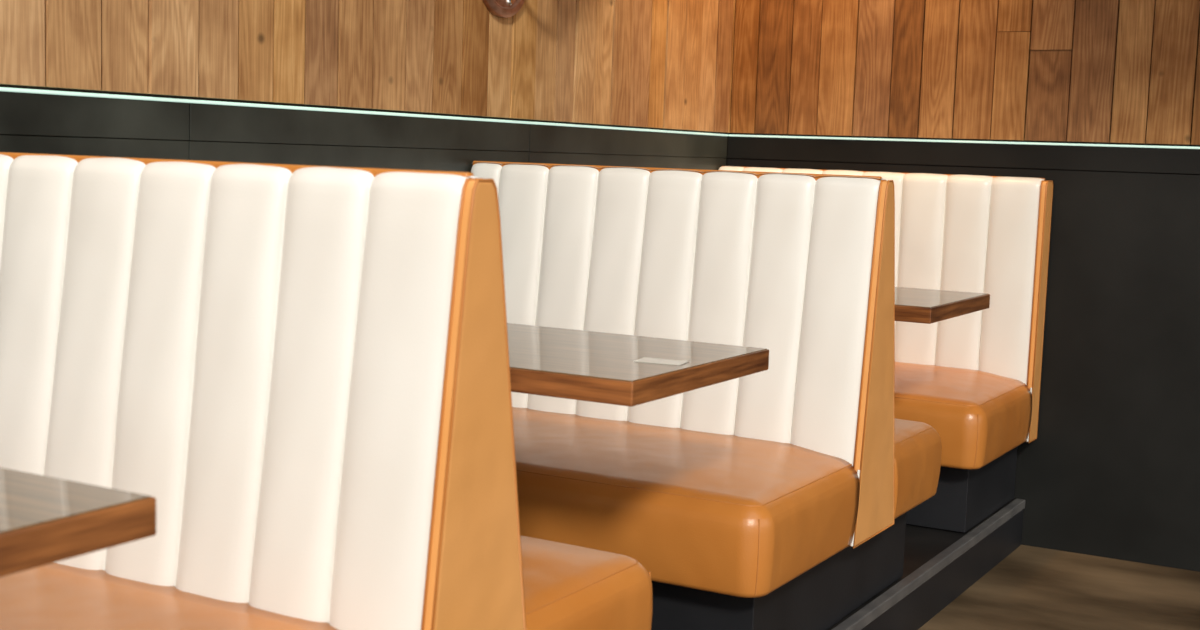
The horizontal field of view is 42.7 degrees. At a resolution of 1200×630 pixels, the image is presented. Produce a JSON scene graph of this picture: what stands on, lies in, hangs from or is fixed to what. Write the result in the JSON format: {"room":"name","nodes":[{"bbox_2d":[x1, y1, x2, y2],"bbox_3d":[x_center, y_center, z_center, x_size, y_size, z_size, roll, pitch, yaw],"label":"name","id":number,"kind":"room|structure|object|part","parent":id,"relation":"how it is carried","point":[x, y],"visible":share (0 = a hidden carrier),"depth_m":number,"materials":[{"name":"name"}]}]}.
{"room":"restaurant","nodes":[
{"label":"restaurant","id":0,"kind":"room"},
{"bbox_2d":[0,84,724,157],"bbox_3d":[-1.600,-0.602,2.252,0.230,3.200,8.440,5,7,29],"label":"substrate","id":1,"kind":"structure","parent":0,"point":[1,85],"depth_m":3.65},
{"bbox_2d":[0,91,188,139],"bbox_3d":[-1.335,-0.348,2.514,0.020,0.080,1.814,5,7,29],"label":"board","id":2,"kind":"object","parent":1,"relation":"attached to","point":[20,113],"visible":1,"depth_m":3.06,"materials":[{"name":"black wood"}]},
{"bbox_2d":[0,135,188,159],"bbox_3d":[-1.359,0.333,2.587,0.019,1.288,1.814,5,7,29],"label":"board","id":3,"kind":"object","parent":1,"relation":"attached to","point":[106,147],"visible":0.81,"depth_m":3.08,"materials":[{"name":"black wood"}]},
{"bbox_2d":[189,141,528,171],"bbox_3d":[-0.576,0.212,3.977,0.019,1.288,1.380,5,7,29],"label":"board","id":4,"kind":"object","parent":1,"relation":"attached to","point":[291,154],"visible":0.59,"depth_m":3.78,"materials":[{"name":"black wood"}]},
{"bbox_2d":[189,103,529,151],"bbox_3d":[-0.553,-0.469,3.905,0.020,0.080,1.380,5,7,29],"label":"board","id":5,"kind":"object","parent":1,"relation":"attached to","point":[207,122],"visible":1,"depth_m":3.76,"materials":[{"name":"black wood"}]},
{"bbox_2d":[0,0,735,132],"bbox_3d":[-1.511,-1.271,2.029,0.032,1.816,8.234,5,7,29],"label":"cladding","id":6,"kind":"object","parent":1,"relation":"attached to","point":[666,64],"visible":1,"depth_m":3.93,"materials":[{"name":"brown wood"}]},
{"bbox_2d":[483,0,524,17],"bbox_3d":[-0.124,-1.040,4.185,0.336,0.447,0.260,5,7,29],"label":"wall sconce","id":7,"kind":"object","parent":6,"relation":"attached to","point":[499,8],"visible":1,"depth_m":4.28,"materials":[{"name":"orange metal"}]},
{"bbox_2d":[0,87,1199,148],"bbox_3d":[1.246,-0.100,0.590,6.415,0.007,8.258,5,7,29],"label":"led light strip","id":8,"kind":"object","parent":1,"relation":"attached to","point":[5,89],"visible":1,"depth_m":4.23,"materials":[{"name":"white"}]},
{"bbox_2d":[528,152,725,169],"bbox_3d":[0.102,0.108,5.182,0.019,1.288,1.387,5,7,29],"label":"board","id":9,"kind":"object","parent":1,"relation":"attached to","point":[534,157],"visible":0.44,"depth_m":5.05,"materials":[{"name":"black wood"}]},
{"bbox_2d":[529,124,726,157],"bbox_3d":[0.125,-0.573,5.110,0.020,0.080,1.387,5,7,29],"label":"board","id":10,"kind":"object","parent":1,"relation":"attached to","point":[542,138],"visible":1,"depth_m":5.00,"materials":[{"name":"black wood"}]},
{"bbox_2d":[725,4,1199,174],"bbox_3d":[3.328,-0.646,4.256,6.417,3.200,0.230,5,7,29],"label":"substrate","id":11,"kind":"structure","parent":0,"point":[735,4],"depth_m":5.30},
{"bbox_2d":[727,159,1199,571],"bbox_3d":[1.479,0.151,5.223,2.345,1.286,0.018,5,7,29],"label":"wall","id":12,"kind":"structure","parent":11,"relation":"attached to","point":[1111,469],"depth_m":5.08,"materials":[{"name":"black paint"}]},
{"bbox_2d":[727,136,1199,173],"bbox_3d":[1.502,-0.530,5.150,2.345,0.080,0.020,5,7,29],"label":"board","id":13,"kind":"object","parent":11,"relation":"attached to","point":[1090,158],"visible":1,"depth_m":5.26,"materials":[{"name":"black wood"}]},
{"bbox_2d":[730,0,1199,144],"bbox_3d":[3.302,-1.321,4.062,6.381,1.816,0.032,5,7,29],"label":"wall","id":14,"kind":"structure","parent":0,"point":[955,69],"depth_m":5.24,"materials":[{"name":"brown wood"}]},
{"bbox_2d":[918,545,1199,629],"bbox_3d":[1.162,1.300,0.863,6.597,0.100,8.440,5,7,29],"label":"floor","id":15,"kind":"structure","parent":0,"point":[1031,588],"depth_m":4.66,"materials":[{"name":"wood"}]},
{"bbox_2d":[827,499,1024,629],"bbox_3d":[-1.020,0.967,2.061,1.177,0.159,8.039,5,7,29],"label":"platform","id":16,"kind":"object","parent":15,"relation":"on","point":[939,565],"visible":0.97,"depth_m":4.52,"materials":[{"name":"black laminate"}]},
{"bbox_2d":[0,467,155,576],"bbox_3d":[-1.151,0.542,1.724,1.185,0.750,0.590,5,7,29],"label":"dining table","id":17,"kind":"object","parent":16,"relation":"on","point":[44,520],"visible":1,"depth_m":1.59,"materials":[{"name":"brown wood"}]},
{"bbox_2d":[0,152,652,629],"bbox_3d":[-0.720,0.302,2.459,1.204,1.099,1.311,5,7,29],"label":"bench","id":18,"kind":"object","parent":16,"relation":"on","point":[305,369],"visible":0.97,"depth_m":2.29,"materials":[{"name":"beige leather"}]},
{"bbox_3d":[-0.901,0.546,2.173,1.203,0.227,0.599,5,7,29],"label":"seat","id":19,"kind":"part","parent":18,"relation":"part of","materials":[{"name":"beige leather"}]},
{"bbox_3d":[-0.173,0.242,2.218,0.021,0.871,0.301,5,7,29],"label":"panel","id":20,"kind":"part","parent":18,"relation":"part of","materials":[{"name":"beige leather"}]},
{"bbox_3d":[-0.526,0.488,2.839,1.203,0.227,0.490,5,7,29],"label":"seat","id":21,"kind":"part","parent":18,"relation":"part of","materials":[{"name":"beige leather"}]},
{"bbox_2d":[507,323,768,406],"bbox_3d":[-0.329,0.415,3.185,1.185,0.750,0.592,5,7,29],"label":"dining table","id":22,"kind":"object","parent":16,"relation":"on","point":[591,366],"visible":0.23,"depth_m":2.86,"materials":[{"name":"brown wood"}]},
{"bbox_2d":[634,357,689,365],"bbox_3d":[0.115,0.086,2.860,0.090,0.001,0.060,4,6,20],"label":"menu card","id":23,"kind":"object","parent":22,"relation":"on","point":[645,360],"visible":1,"depth_m":2.86,"materials":[{"name":"paper"}]},
{"bbox_2d":[471,161,941,629],"bbox_3d":[0.134,0.171,3.978,1.204,1.099,1.292,5,7,29],"label":"bench","id":24,"kind":"object","parent":16,"relation":"on","point":[779,497],"visible":0.81,"depth_m":3.75,"materials":[{"name":"beige leather"}]},
{"bbox_3d":[-0.042,0.413,3.700,1.203,0.227,0.599,5,7,29],"label":"seat","id":25,"kind":"part","parent":24,"relation":"part of","materials":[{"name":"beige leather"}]},
{"bbox_3d":[0.683,0.110,3.741,0.021,0.871,0.292,5,7,29],"label":"panel","id":26,"kind":"part","parent":24,"relation":"part of","materials":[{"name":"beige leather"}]},
{"bbox_3d":[0.326,0.357,4.354,1.203,0.227,0.480,5,7,29],"label":"seat","id":27,"kind":"part","parent":24,"relation":"part of","materials":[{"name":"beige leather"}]},
{"bbox_2d":[719,166,1052,532],"bbox_3d":[0.801,0.067,5.163,1.204,1.101,0.726,5,7,29],"label":"bench","id":28,"kind":"object","parent":16,"relation":"on","point":[974,378],"visible":0.47,"depth_m":5.13,"materials":[{"name":"beige leather"}]},
{"bbox_3d":[0.770,0.288,5.143,1.203,0.227,0.628,5,7,29],"label":"seat","id":29,"kind":"part","parent":28,"relation":"part of","materials":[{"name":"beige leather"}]},
{"bbox_3d":[1.466,-0.011,5.132,0.021,0.871,0.101,5,7,29],"label":"panel","id":30,"kind":"part","parent":28,"relation":"part of","materials":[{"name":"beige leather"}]},
{"bbox_2d":[895,287,989,323],"bbox_3d":[0.491,0.286,4.642,1.185,0.756,0.585,5,7,29],"label":"dining table","id":31,"kind":"object","parent":16,"relation":"on","point":[915,305],"visible":0.16,"depth_m":4.28,"materials":[{"name":"brown wood"}]}
]}

